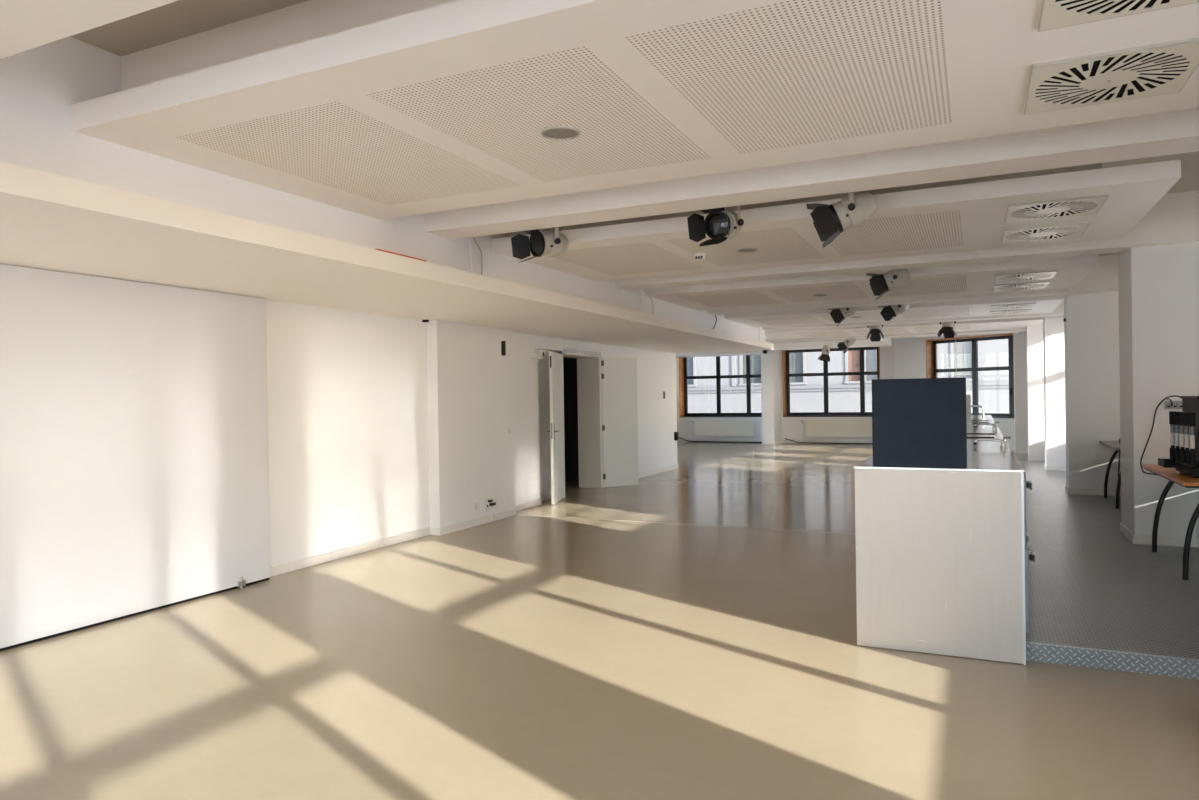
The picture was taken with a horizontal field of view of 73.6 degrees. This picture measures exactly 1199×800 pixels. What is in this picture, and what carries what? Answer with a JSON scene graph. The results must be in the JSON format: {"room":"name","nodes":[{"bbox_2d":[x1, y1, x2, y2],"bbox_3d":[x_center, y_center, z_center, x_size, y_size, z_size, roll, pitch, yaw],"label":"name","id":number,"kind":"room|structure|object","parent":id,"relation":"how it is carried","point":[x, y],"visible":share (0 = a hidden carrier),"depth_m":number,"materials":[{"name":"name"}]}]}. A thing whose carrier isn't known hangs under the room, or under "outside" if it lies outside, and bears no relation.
{"room":"event hall","nodes":[
{"label":"event hall","id":0,"kind":"room"},
{"bbox_2d":[0,36,764,340],"bbox_3d":[-0.948,-1.413,7.778,0.500,0.727,19.300,-1,0,25],"label":"ceiling beam","id":1,"kind":"structure","parent":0,"point":[40,85],"depth_m":4.34,"materials":[{"name":"white paint"}]},
{"bbox_2d":[469,237,472,271],"bbox_3d":[-1.098,-1.229,6.851,0.012,0.366,0.042,-1,0,25],"label":"power cord","id":2,"kind":"object","parent":1,"relation":"attached to","point":[469,237],"visible":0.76,"depth_m":6.85,"materials":[{"name":"white paint"}]},
{"bbox_2d":[473,237,482,274],"bbox_3d":[-1.057,-1.231,6.938,0.012,0.370,0.151,-1,0,25],"label":"power cord","id":3,"kind":"object","parent":1,"relation":"attached to","point":[473,237],"visible":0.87,"depth_m":6.99,"materials":[{"name":"beige plastic"}]},
{"bbox_2d":[0,161,773,352],"bbox_3d":[-1.674,-0.976,8.124,2.480,0.128,19.300,-1,0,25],"label":"ceiling","id":4,"kind":"structure","parent":0,"point":[49,221],"depth_m":5.44,"materials":[{"name":"white paint"}]},
{"bbox_2d":[375,249,426,261],"bbox_3d":[-1.445,-1.045,5.834,0.045,0.020,0.550,-1,0,25],"label":"light strip","id":5,"kind":"object","parent":4,"relation":"on","point":[375,249],"visible":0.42,"depth_m":5.80,"materials":[{"name":"orange plastic"}]},
{"bbox_2d":[266,300,676,566],"bbox_3d":[-2.504,0.319,8.474,0.650,2.470,19.200,-1,0,25],"label":"wall","id":6,"kind":"structure","parent":0,"point":[380,426],"depth_m":8.78,"materials":[{"name":"white paint"}]},
{"bbox_2d":[270,464,677,575],"bbox_3d":[-0.642,1.468,12.089,0.414,0.084,11.124,-1,0,25],"label":"baseboard","id":7,"kind":"structure","parent":6,"relation":"attached to","point":[322,558],"depth_m":8.76,"materials":[{"name":"white paint"}]},
{"bbox_2d":[486,497,495,510],"bbox_3d":[-1.357,1.305,10.056,0.055,0.160,0.160,-1,0,25],"label":"wall socket","id":8,"kind":"object","parent":6,"relation":"attached to","point":[490,503],"visible":1,"depth_m":10.04,"materials":[{"name":"white plastic"}]},
{"bbox_2d":[497,335,510,357],"bbox_3d":[-1.214,-0.693,10.398,0.078,0.300,0.300,-1,0,25],"label":"fire alarm","id":9,"kind":"object","parent":6,"relation":"attached to","point":[503,345],"visible":1,"depth_m":10.34,"materials":[{"name":"white paint"}]},
{"bbox_2d":[530,350,543,358],"bbox_3d":[-0.894,-0.658,11.488,0.102,0.120,0.245,-1,0,25],"label":"holder","id":10,"kind":"object","parent":6,"relation":"attached to","point":[539,354],"visible":1,"depth_m":11.49,"materials":[{"name":"white plastic"}]},
{"bbox_2d":[547,351,563,503],"bbox_3d":[-0.637,0.400,11.961,0.158,2.207,0.823,-1,0,7],"label":"door","id":11,"kind":"structure","parent":6,"relation":"in","point":[555,359],"depth_m":11.81,"materials":[{"name":"white wood"}]},
{"bbox_2d":[556,352,603,497],"bbox_3d":[-0.437,0.379,13.119,0.435,2.250,1.455,-1,0,25],"label":"door frame","id":12,"kind":"structure","parent":6,"relation":"attached to","point":[589,368],"depth_m":13.66,"materials":[{"name":"white paint"}]},
{"bbox_2d":[563,349,600,354],"bbox_3d":[-0.267,-0.776,12.991,0.050,0.045,1.300,-1,0,25],"label":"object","id":13,"kind":"structure","parent":6,"relation":"in","point":[564,350],"depth_m":12.92,"materials":[{"name":"grey metal"}]},
{"bbox_2d":[601,358,638,486],"bbox_3d":[0.343,0.378,13.811,0.716,2.207,0.052,-1,0,-29],"label":"door","id":14,"kind":"structure","parent":6,"relation":"in","point":[618,375],"depth_m":13.79,"materials":[{"name":"white wood"}]},
{"bbox_2d":[674,432,677,440],"bbox_3d":[1.628,0.767,17.001,0.060,0.180,0.100,-1,0,25],"label":"outlet","id":15,"kind":"object","parent":6,"relation":"attached to","point":[675,433],"visible":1,"depth_m":16.96,"materials":[{"name":"black plastic"}]},
{"bbox_2d":[563,357,578,480],"bbox_3d":[-2.111,0.228,13.482,2.900,2.600,4.000,-1,0,25],"label":"wall","id":16,"kind":"structure","parent":0,"point":[569,364],"depth_m":14.84,"materials":[{"name":"grey paint"}]},
{"bbox_2d":[0,442,1198,799],"bbox_3d":[1.734,1.577,11.634,12.000,0.200,28.900,-1,0,25],"label":"floor","id":17,"kind":"structure","parent":0,"point":[521,656],"depth_m":4.31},
{"bbox_2d":[0,264,270,650],"bbox_3d":[-4.615,0.382,3.337,0.090,2.450,8.065,-1,0,25],"label":"sliding panel","id":18,"kind":"object","parent":17,"relation":"on","point":[134,452],"visible":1,"depth_m":5.78,"materials":[{"name":"white paint"}]},
{"bbox_2d":[516,514,852,533],"bbox_3d":[1.001,1.496,9.665,5.070,0.002,0.015,-1,0,25],"label":"joint","id":19,"kind":"object","parent":17,"relation":"on","point":[516,514],"visible":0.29,"depth_m":9.61,"materials":[{"name":"beige"}]},
{"bbox_2d":[678,437,761,442],"bbox_3d":[3.958,1.295,26.159,3.089,0.176,0.139,-1,0,28],"label":"cable","id":20,"kind":"object","parent":17,"relation":"on","point":[678,437],"visible":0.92,"depth_m":26.07,"materials":[{"name":"black rubber"}]},
{"bbox_2d":[785,438,871,443],"bbox_3d":[7.089,1.264,24.683,2.806,0.150,0.118,-1,0,27],"label":"cable","id":21,"kind":"object","parent":17,"relation":"on","point":[785,438],"visible":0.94,"depth_m":24.62,"materials":[{"name":"black rubber"}]},
{"bbox_2d":[854,415,1035,664],"bbox_3d":[4.459,0.886,9.903,0.989,1.112,11.501,-1,0,25],"label":"counter","id":22,"kind":"object","parent":17,"relation":"on","point":[943,555],"depth_m":4.71,"materials":[{"name":"metal"}]},
{"bbox_2d":[872,377,966,467],"bbox_3d":[1.931,0.135,4.851,0.526,0.530,0.100,-1,0,25],"label":"display board","id":23,"kind":"object","parent":22,"relation":"on","point":[917,422],"visible":1,"depth_m":4.80,"materials":[{"name":"fabric"}]},
{"bbox_2d":[854,415,1023,471],"bbox_3d":[4.421,0.349,9.915,0.923,0.012,11.500,-1,0,25],"label":"countertop","id":24,"kind":"structure","parent":22,"relation":"on","point":[986,455],"depth_m":5.38,"materials":[{"name":"metal"}]},
{"bbox_2d":[966,395,970,423],"bbox_3d":[4.943,0.130,10.944,0.230,0.400,0.130,-1,0,25],"label":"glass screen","id":25,"kind":"object","parent":22,"relation":"on","point":[968,397],"visible":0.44,"depth_m":10.90,"materials":[{"name":"glass"}]},
{"bbox_2d":[971,405,984,416],"bbox_3d":[6.448,0.192,13.767,0.321,0.205,0.069,-1,0,25],"label":"mixer tap","id":26,"kind":"object","parent":22,"relation":"on","point":[983,414],"visible":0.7,"depth_m":13.71,"materials":[{"name":"silver metal"}]},
{"bbox_2d":[974,422,999,428],"bbox_3d":[4.528,0.297,9.367,0.271,0.088,0.059,-1,0,25],"label":"mixer tap","id":27,"kind":"object","parent":22,"relation":"on","point":[994,425],"visible":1,"depth_m":9.35,"materials":[{"name":"silver metal"}]},
{"bbox_2d":[973,437,1010,447],"bbox_3d":[3.103,0.331,6.336,0.271,0.088,0.059,-1,0,25],"label":"mixer tap","id":28,"kind":"object","parent":22,"relation":"on","point":[1003,442],"visible":1,"depth_m":6.31,"materials":[{"name":"silver metal"}]},
{"bbox_2d":[1019,461,1198,658],"bbox_3d":[6.187,1.363,10.254,1.962,0.104,13.406,-1,0,25],"label":"platform","id":29,"kind":"object","parent":17,"relation":"on","point":[1091,586],"visible":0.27,"depth_m":6.02,"materials":[{"name":"grey metal"}]},
{"bbox_2d":[1099,441,1120,508],"bbox_3d":[6.781,0.929,10.105,0.650,0.747,1.440,-1,0,25],"label":"desk","id":30,"kind":"object","parent":29,"relation":"on","point":[1115,445],"visible":0.44,"depth_m":10.28,"materials":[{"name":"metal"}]},
{"bbox_2d":[1026,643,1198,679],"bbox_3d":[3.334,1.431,4.185,1.962,0.102,0.006,-1,0,25],"label":"platform edge","id":31,"kind":"structure","parent":29,"relation":"attached to","point":[1146,664],"depth_m":4.42,"materials":[{"name":"grey metal"}]},
{"bbox_2d":[1026,642,1198,659],"bbox_3d":[3.334,1.379,4.187,1.962,0.003,0.013,-1,0,25],"label":"trim","id":32,"kind":"structure","parent":29,"relation":"on","point":[1026,642],"depth_m":4.42,"materials":[{"name":"grey metal"}]},
{"bbox_2d":[1143,465,1198,579],"bbox_3d":[4.994,0.971,6.503,0.720,0.747,1.600,-1,0,25],"label":"desk","id":33,"kind":"object","parent":29,"relation":"on","point":[1184,480],"visible":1,"depth_m":6.33,"materials":[{"name":"orange wood"}]},
{"bbox_2d":[1158,396,1198,477],"bbox_3d":[4.822,0.284,6.350,0.575,0.632,0.590,-1,0,25],"label":"dispenser","id":34,"kind":"object","parent":33,"relation":"on","point":[1186,461],"visible":0.99,"depth_m":6.44,"materials":[{"name":"black plastic"}]},
{"bbox_2d":[1140,395,1181,474],"bbox_3d":[4.882,0.311,6.899,0.115,0.705,0.674,-1,0,9],"label":"power cord","id":35,"kind":"object","parent":34,"relation":"attached to","point":[1173,395],"visible":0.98,"depth_m":7.15,"materials":[{"name":"black rubber"}]},
{"bbox_2d":[1158,458,1181,467],"bbox_3d":[4.692,0.516,6.580,0.140,0.060,0.250,-1,0,25],"label":"drip tray","id":36,"kind":"object","parent":34,"relation":"on","point":[1172,462],"depth_m":6.54,"materials":[{"name":"black plastic"}]},
{"bbox_2d":[1027,460,1198,546],"bbox_3d":[7.371,1.295,11.941,1.253,0.189,10.143,-1,0,25],"label":"baseboard","id":37,"kind":"structure","parent":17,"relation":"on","point":[1135,539],"depth_m":7.56,"materials":[{"name":"white paint"}]},
{"bbox_2d":[70,0,1198,255],"bbox_3d":[1.681,-1.933,11.620,12.000,0.200,28.900,-1,0,25],"label":"ceiling","id":38,"kind":"structure","parent":0,"point":[179,19],"depth_m":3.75,"materials":[{"name":"beige paint"}]},
{"bbox_2d":[0,0,177,58],"bbox_3d":[-0.103,-1.541,1.821,6.100,0.450,0.340,-1,0,25],"label":"ceiling beam","id":39,"kind":"structure","parent":38,"relation":"attached to","point":[25,25],"depth_m":2.71,"materials":[{"name":"white paint"}]},
{"bbox_2d":[540,126,579,139],"bbox_3d":[-0.194,-1.318,3.961,0.196,0.011,0.196,-1,0,25],"label":"ceiling speaker","id":40,"kind":"object","parent":38,"relation":"attached to","point":[552,132],"visible":1,"depth_m":3.95,"materials":[{"name":"beige metal"}]},
{"bbox_2d":[543,128,577,138],"bbox_3d":[-0.194,-1.319,3.961,0.173,0.008,0.173,-1,0,25],"label":"speaker grille","id":41,"kind":"object","parent":40,"relation":"attached to","point":[549,133],"depth_m":3.95,"materials":[{"name":"grey"}]},
{"bbox_2d":[424,108,1198,239],"bbox_3d":[1.454,-1.578,5.134,6.100,0.450,0.340,-1,0,25],"label":"ceiling beam","id":42,"kind":"structure","parent":38,"relation":"attached to","point":[1172,132],"depth_m":4.96,"materials":[{"name":"white paint"}]},
{"bbox_2d":[491,159,1180,281],"bbox_3d":[1.789,-1.590,7.059,5.070,0.451,2.190,-1,0,25],"label":"ceiling","id":43,"kind":"structure","parent":38,"relation":"attached to","point":[969,214],"depth_m":6.49,"materials":[{"name":"white paint"}]},
{"bbox_2d":[695,253,705,260],"bbox_3d":[0.937,-1.325,7.435,0.110,0.058,0.110,-1,0,25],"label":"smoke detector","id":44,"kind":"object","parent":43,"relation":"attached to","point":[698,256],"visible":1,"depth_m":7.40,"materials":[{"name":"white plastic"}]},
{"bbox_2d":[736,248,757,252],"bbox_3d":[1.334,-1.354,7.247,0.196,0.011,0.196,-1,0,25],"label":"ceiling speaker","id":45,"kind":"object","parent":43,"relation":"attached to","point":[743,250],"visible":1,"depth_m":7.24,"materials":[{"name":"grey"}]},
{"bbox_2d":[738,249,755,251],"bbox_3d":[1.334,-1.355,7.247,0.173,0.008,0.173,-1,0,25],"label":"speaker grille","id":46,"kind":"object","parent":45,"relation":"attached to","point":[739,250],"depth_m":7.25,"materials":[{"name":"grey"}]},
{"bbox_2d":[1001,222,1089,243],"bbox_3d":[3.696,-1.385,6.678,0.606,0.016,0.606,-1,0,25],"label":"ceiling vent","id":47,"kind":"object","parent":43,"relation":"in","point":[1074,230],"visible":1,"depth_m":6.64,"materials":[{"name":"white metal"}]},
{"bbox_2d":[1005,194,1108,222],"bbox_3d":[3.284,-1.375,5.801,0.606,0.016,0.606,-1,0,25],"label":"ceiling vent","id":48,"kind":"object","parent":43,"relation":"in","point":[1091,205],"visible":1,"depth_m":5.75,"materials":[{"name":"white metal"}]},
{"bbox_2d":[645,254,1098,310],"bbox_3d":[3.346,-1.627,10.371,5.070,0.451,2.190,-1,0,25],"label":"ceiling","id":49,"kind":"structure","parent":38,"relation":"attached to","point":[976,278],"depth_m":9.95,"materials":[{"name":"white paint"}]},
{"bbox_2d":[993,281,1049,290],"bbox_3d":[5.283,-1.423,10.054,0.606,0.016,0.606,-1,0,25],"label":"ceiling vent","id":50,"kind":"object","parent":49,"relation":"in","point":[1031,285],"visible":1,"depth_m":10.00,"materials":[{"name":"white metal"}]},
{"bbox_2d":[995,270,1057,282],"bbox_3d":[4.883,-1.413,9.203,0.606,0.016,0.606,-1,0,25],"label":"ceiling vent","id":51,"kind":"object","parent":49,"relation":"in","point":[1045,274],"visible":1,"depth_m":9.15,"materials":[{"name":"white metal"}]},
{"bbox_2d":[724,295,1063,327],"bbox_3d":[4.903,-1.665,13.683,5.070,0.451,2.190,-1,0,25],"label":"ceiling","id":52,"kind":"structure","parent":38,"relation":"attached to","point":[1044,304],"depth_m":13.38,"materials":[{"name":"white paint"}]},
{"bbox_2d":[989,309,1031,314],"bbox_3d":[6.810,-1.459,13.303,0.606,0.016,0.606,-1,0,25],"label":"ceiling vent","id":53,"kind":"object","parent":52,"relation":"in","point":[1018,310],"visible":1,"depth_m":13.21,"materials":[{"name":"white metal"}]},
{"bbox_2d":[990,303,1035,309],"bbox_3d":[6.398,-1.449,12.425,0.606,0.016,0.606,-1,0,25],"label":"ceiling vent","id":54,"kind":"object","parent":52,"relation":"in","point":[1024,305],"visible":1,"depth_m":12.37,"materials":[{"name":"white metal"}]},
{"bbox_2d":[765,328,1025,341],"bbox_3d":[6.921,-1.716,18.739,7.780,0.450,0.340,-1,0,25],"label":"ceiling beam","id":55,"kind":"structure","parent":38,"relation":"attached to","point":[1003,330],"depth_m":18.60,"materials":[{"name":"white paint"}]},
{"bbox_2d":[765,317,1042,339],"bbox_3d":[5.714,-1.692,17.346,6.720,0.451,2.190,-1,0,25],"label":"ceiling","id":56,"kind":"structure","parent":38,"relation":"attached to","point":[1016,323],"depth_m":16.70,"materials":[{"name":"white paint"}]},
{"bbox_2d":[615,190,1198,289],"bbox_3d":[3.010,-1.615,8.446,6.100,0.450,0.340,-1,0,25],"label":"ceiling beam","id":57,"kind":"structure","parent":38,"relation":"attached to","point":[1174,219],"depth_m":7.88,"materials":[{"name":"white paint"}]},
{"bbox_2d":[707,255,1118,314],"bbox_3d":[4.567,-1.652,11.758,6.100,0.450,0.340,-1,0,25],"label":"ceiling beam","id":58,"kind":"structure","parent":38,"relation":"attached to","point":[1103,278],"depth_m":11.23,"materials":[{"name":"white paint"}]},
{"bbox_2d":[762,300,1063,330],"bbox_3d":[6.124,-1.689,15.070,6.100,0.450,0.340,-1,0,25],"label":"ceiling beam","id":59,"kind":"structure","parent":38,"relation":"attached to","point":[1059,310],"depth_m":14.95,"materials":[{"name":"white paint"}]},
{"bbox_2d":[1024,37,1198,114],"bbox_3d":[2.142,-1.348,3.371,0.606,0.016,0.606,-1,0,25],"label":"ceiling vent","id":60,"kind":"object","parent":38,"relation":"in","point":[1163,68],"visible":1,"depth_m":3.33,"materials":[{"name":"white metal"}]},
{"bbox_2d":[1038,0,1198,31],"bbox_3d":[1.732,-1.338,2.499,0.606,0.016,0.606,-1,0,25],"label":"ceiling vent","id":61,"kind":"object","parent":38,"relation":"in","point":[1054,14],"visible":1,"depth_m":2.74,"materials":[{"name":"white metal"}]},
{"bbox_3d":[1.521,-1.692,5.609,5.780,0.228,0.044,-1,0,25],"label":"ceiling pipe","id":62,"kind":"object","parent":38,"relation":"attached to","visible":0},
{"bbox_2d":[511,226,568,262],"bbox_3d":[-0.456,-1.326,6.489,0.431,0.446,0.318,-1,0,-35],"label":"spotlight","id":63,"kind":"object","parent":62,"relation":"hanging from","point":[541,243],"visible":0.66,"depth_m":6.47,"materials":[{"name":"beige metal"}]},
{"bbox_2d":[687,205,743,246],"bbox_3d":[0.884,-1.336,5.848,0.318,0.463,0.442,-1,0,37],"label":"spotlight","id":64,"kind":"object","parent":62,"relation":"hanging from","point":[720,225],"visible":0.7,"depth_m":5.81,"materials":[{"name":"black metal"}]},
{"bbox_2d":[806,190,876,247],"bbox_3d":[1.671,-1.324,5.534,0.463,0.508,0.318,-1,0,18],"label":"spotlight","id":65,"kind":"object","parent":62,"relation":"hanging from","point":[855,209],"visible":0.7,"depth_m":5.45,"materials":[{"name":"beige metal"}]},
{"bbox_3d":[3.086,-1.731,8.939,5.780,0.223,0.044,-1,0,25],"label":"ceiling pipe","id":66,"kind":"object","parent":38,"relation":"attached to","visible":0},
{"bbox_2d":[866,269,910,299],"bbox_3d":[3.201,-1.369,8.882,0.461,0.501,0.318,-1,0,19],"label":"spotlight","id":67,"kind":"object","parent":66,"relation":"hanging from","point":[880,284],"visible":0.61,"depth_m":8.80,"materials":[{"name":"black metal"}]},
{"bbox_3d":[4.600,-1.788,12.161,5.780,0.183,0.044,-1,0,25],"label":"ceiling pipe","id":68,"kind":"object","parent":38,"relation":"attached to","visible":0},
{"bbox_2d":[828,307,858,325],"bbox_3d":[3.806,-1.420,12.529,0.465,0.528,0.318,-1,0,18],"label":"spotlight","id":69,"kind":"object","parent":68,"relation":"hanging from","point":[837,314],"visible":0.59,"depth_m":12.44,"materials":[{"name":"black metal"}]},
{"bbox_2d":[878,304,909,324],"bbox_3d":[4.484,-1.426,12.207,0.465,0.533,0.318,-1,0,16],"label":"spotlight","id":70,"kind":"object","parent":68,"relation":"hanging from","point":[888,312],"visible":0.59,"depth_m":12.12,"materials":[{"name":"black metal"}]},
{"bbox_3d":[6.693,-1.842,15.343,5.100,0.163,0.044,-1,0,25],"label":"ceiling pipe","id":71,"kind":"object","parent":38,"relation":"attached to","visible":0},
{"bbox_2d":[867,325,883,341],"bbox_3d":[5.455,-1.453,15.859,0.318,0.579,0.372,-1,0,20],"label":"spotlight","id":72,"kind":"object","parent":71,"relation":"hanging from","point":[875,330],"visible":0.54,"depth_m":15.85,"materials":[{"name":"black metal"}]},
{"bbox_2d":[937,321,956,337],"bbox_3d":[6.641,-1.473,15.322,0.318,0.569,0.338,-1,0,40],"label":"spotlight","id":73,"kind":"object","parent":71,"relation":"hanging from","point":[947,330],"visible":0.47,"depth_m":15.28,"materials":[{"name":"black metal"}]},
{"bbox_3d":[7.658,-1.839,18.922,4.000,0.228,0.044,-1,0,25],"label":"ceiling pipe","id":74,"kind":"object","parent":38,"relation":"attached to","visible":0},
{"bbox_2d":[837,338,855,352],"bbox_3d":[6.066,-1.429,19.689,0.462,0.546,0.318,-1,0,35],"label":"spotlight","id":75,"kind":"object","parent":74,"relation":"hanging from","point":[847,343],"visible":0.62,"depth_m":19.61,"materials":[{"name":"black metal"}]},
{"bbox_2d":[676,350,760,357],"bbox_3d":[3.718,-1.675,25.760,3.248,0.490,1.180,-1,0,25],"label":"wall","id":76,"kind":"structure","parent":0,"point":[754,352],"depth_m":25.33,"materials":[{"name":"white paint"}]},
{"bbox_2d":[761,350,781,444],"bbox_3d":[5.370,-0.287,24.988,0.360,3.310,1.200,-1,0,25],"label":"wall column","id":77,"kind":"structure","parent":0,"point":[771,373],"depth_m":24.49,"materials":[{"name":"white paint"}]},
{"bbox_2d":[676,338,894,441],"bbox_3d":[5.704,-0.295,25.770,7.200,3.310,0.500,-1,0,25],"label":"wall","id":78,"kind":"structure","parent":0,"point":[791,426],"depth_m":25.38,"materials":[{"name":"white paint"}]},
{"bbox_2d":[679,355,761,416],"bbox_3d":[4.144,-0.530,26.478,3.020,2.180,0.483,-1,0,25],"label":"window","id":79,"kind":"structure","parent":78,"relation":"in","point":[683,378],"depth_m":26.76,"materials":[{"name":"grey metal"}]},
{"bbox_2d":[692,420,754,441],"bbox_3d":[4.039,1.021,26.230,2.115,0.725,0.109,-1,0,25],"label":"radiator","id":80,"kind":"object","parent":78,"relation":"attached to","point":[702,427],"visible":1,"depth_m":26.16,"materials":[{"name":"beige metal"}]},
{"bbox_2d":[677,440,871,444],"bbox_3d":[5.455,1.336,24.958,7.000,0.059,1.214,-1,0,25],"label":"baseboard","id":81,"kind":"structure","parent":78,"relation":"attached to","point":[677,440],"depth_m":25.24,"materials":[{"name":"white paint"}]},
{"bbox_2d":[782,347,879,416],"bbox_3d":[7.239,-0.571,25.023,2.940,2.180,0.483,-1,0,25],"label":"window","id":82,"kind":"structure","parent":78,"relation":"in","point":[786,375],"depth_m":25.25,"materials":[{"name":"grey metal"}]},
{"bbox_2d":[801,420,871,441],"bbox_3d":[7.373,0.971,24.662,2.285,0.735,0.109,-1,0,25],"label":"radiator","id":83,"kind":"object","parent":78,"relation":"attached to","point":[813,428],"visible":0.81,"depth_m":24.63,"materials":[{"name":"beige metal"}]},
{"bbox_2d":[770,337,891,350],"bbox_3d":[6.024,-1.590,21.903,3.400,0.200,3.400,-1,0,25],"label":"ceiling","id":84,"kind":"structure","parent":0,"point":[860,342],"depth_m":21.43,"materials":[{"name":"white paint"}]},
{"bbox_2d":[884,331,1018,337],"bbox_3d":[8.500,-1.698,19.523,3.090,0.140,2.000,-1,0,25],"label":"ceiling","id":85,"kind":"structure","parent":0,"point":[1016,331],"depth_m":20.05,"materials":[{"name":"white paint"}]},
{"bbox_2d":[894,333,1014,449],"bbox_3d":[10.664,-0.355,21.674,0.400,3.310,5.898,-1,0,-34],"label":"wall","id":86,"kind":"structure","parent":0,"point":[910,352],"depth_m":23.40,"materials":[{"name":"white paint"}]},
{"bbox_2d":[926,333,1013,417],"bbox_3d":[10.462,-0.633,21.932,0.383,2.230,3.149,-1,0,-34],"label":"window","id":87,"kind":"structure","parent":86,"relation":"in","point":[932,371],"depth_m":22.20,"materials":[{"name":"grey"}]},
{"bbox_2d":[1013,331,1027,452],"bbox_3d":[10.976,-0.352,19.755,1.340,3.310,0.500,-1,0,25],"label":"wall pier","id":88,"kind":"object","parent":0,"point":[1019,339],"visible":0.21,"depth_m":19.76,"materials":[{"name":"white paint"}]},
{"bbox_2d":[1026,322,1044,460],"bbox_3d":[9.426,-0.314,16.340,1.240,3.310,0.400,-1,0,25],"label":"wall pier","id":89,"kind":"object","parent":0,"point":[1034,334],"visible":0.07,"depth_m":16.37,"materials":[{"name":"white paint"}]},
{"bbox_2d":[1043,316,1065,465],"bbox_3d":[8.601,-0.294,14.386,1.070,3.310,0.440,-1,0,25],"label":"wall pier","id":90,"kind":"object","parent":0,"point":[1053,327],"visible":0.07,"depth_m":14.36,"materials":[{"name":"white paint"}]},
{"bbox_2d":[1064,292,1120,489],"bbox_3d":[7.019,-0.256,11.008,1.060,3.310,0.340,-1,0,25],"label":"wall pier","id":91,"kind":"object","parent":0,"point":[1091,326],"visible":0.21,"depth_m":10.96,"materials":[{"name":"white paint"}]},
{"bbox_2d":[1118,243,1198,537],"bbox_3d":[5.526,-0.220,7.622,0.880,3.310,0.760,-1,0,25],"label":"wall pier","id":92,"kind":"object","parent":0,"point":[1158,286],"visible":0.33,"depth_m":7.39,"materials":[{"name":"white paint"}]},
{"bbox_2d":[1164,401,1181,408],"bbox_3d":[5.250,0.046,7.321,0.150,0.076,0.024,-1,0,25],"label":"wall socket","id":93,"kind":"object","parent":92,"relation":"attached to","point":[1167,404],"visible":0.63,"depth_m":7.32,"materials":[{"name":"grey plastic"}]},
{"label":"outside","id":94,"kind":"structure","parent":0,"visible":0},
{"bbox_3d":[6.415,2.073,13.583,120.000,0.250,150.000,-1,0,25],"label":"ground","id":95,"kind":"structure","parent":94,"visible":0},
{"bbox_2d":[687,339,1008,412],"bbox_3d":[13.940,-5.252,34.495,48.000,14.000,0.600,-1,0,25],"label":"building","id":96,"kind":"structure","parent":95,"relation":"on","point":[806,392],"depth_m":35.95,"materials":[{"name":"grey"}]},
{"bbox_2d":[687,357,692,384],"bbox_3d":[4.128,-2.020,39.094,1.050,2.600,0.090,-1,0,25],"label":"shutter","id":97,"kind":"object","parent":96,"relation":"hanging from","point":[689,359],"depth_m":38.95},
{"bbox_2d":[743,355,760,382],"bbox_3d":[7.182,-2.061,37.658,0.900,2.600,0.090,-1,0,25],"label":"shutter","id":98,"kind":"object","parent":96,"relation":"hanging from","point":[755,360],"depth_m":37.61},
{"bbox_2d":[789,352,802,382],"bbox_3d":[8.937,-2.084,36.833,0.880,2.600,0.090,-1,0,25],"label":"window","id":99,"kind":"structure","parent":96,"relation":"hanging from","point":[796,359],"depth_m":36.77,"materials":[{"name":"glass"}]},
{"bbox_2d":[848,350,859,380],"bbox_3d":[11.358,-2.117,35.695,0.530,2.600,0.090,-1,0,25],"label":"shutter","id":100,"kind":"object","parent":96,"relation":"hanging from","point":[853,356],"depth_m":35.67,"materials":[{"name":"brown"}]},
{"bbox_2d":[866,350,876,380],"bbox_3d":[12.181,-2.128,35.307,0.850,2.600,0.090,-1,0,25],"label":"shutter","id":101,"kind":"object","parent":96,"relation":"hanging from","point":[871,355],"depth_m":35.38,"materials":[{"name":"grey"}]},
{"bbox_2d":[954,341,971,378],"bbox_3d":[15.394,-2.171,33.797,0.850,2.600,0.090,-1,0,25],"label":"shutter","id":102,"kind":"object","parent":96,"relation":"hanging from","point":[962,350],"depth_m":33.80,"materials":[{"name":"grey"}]},
{"bbox_3d":[6.157,-1.777,21.839,0.023,0.329,0.024,-1,0,25],"label":"ceiling pipe","id":103,"kind":"object","parent":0,"visible":0},
{"bbox_2d":[817,345,829,361],"bbox_3d":[6.121,-1.328,21.837,0.330,0.566,0.318,-1,0,-5],"label":"spotlight","id":104,"kind":"object","parent":103,"relation":"hanging from","point":[824,356],"visible":0.82,"depth_m":21.75,"materials":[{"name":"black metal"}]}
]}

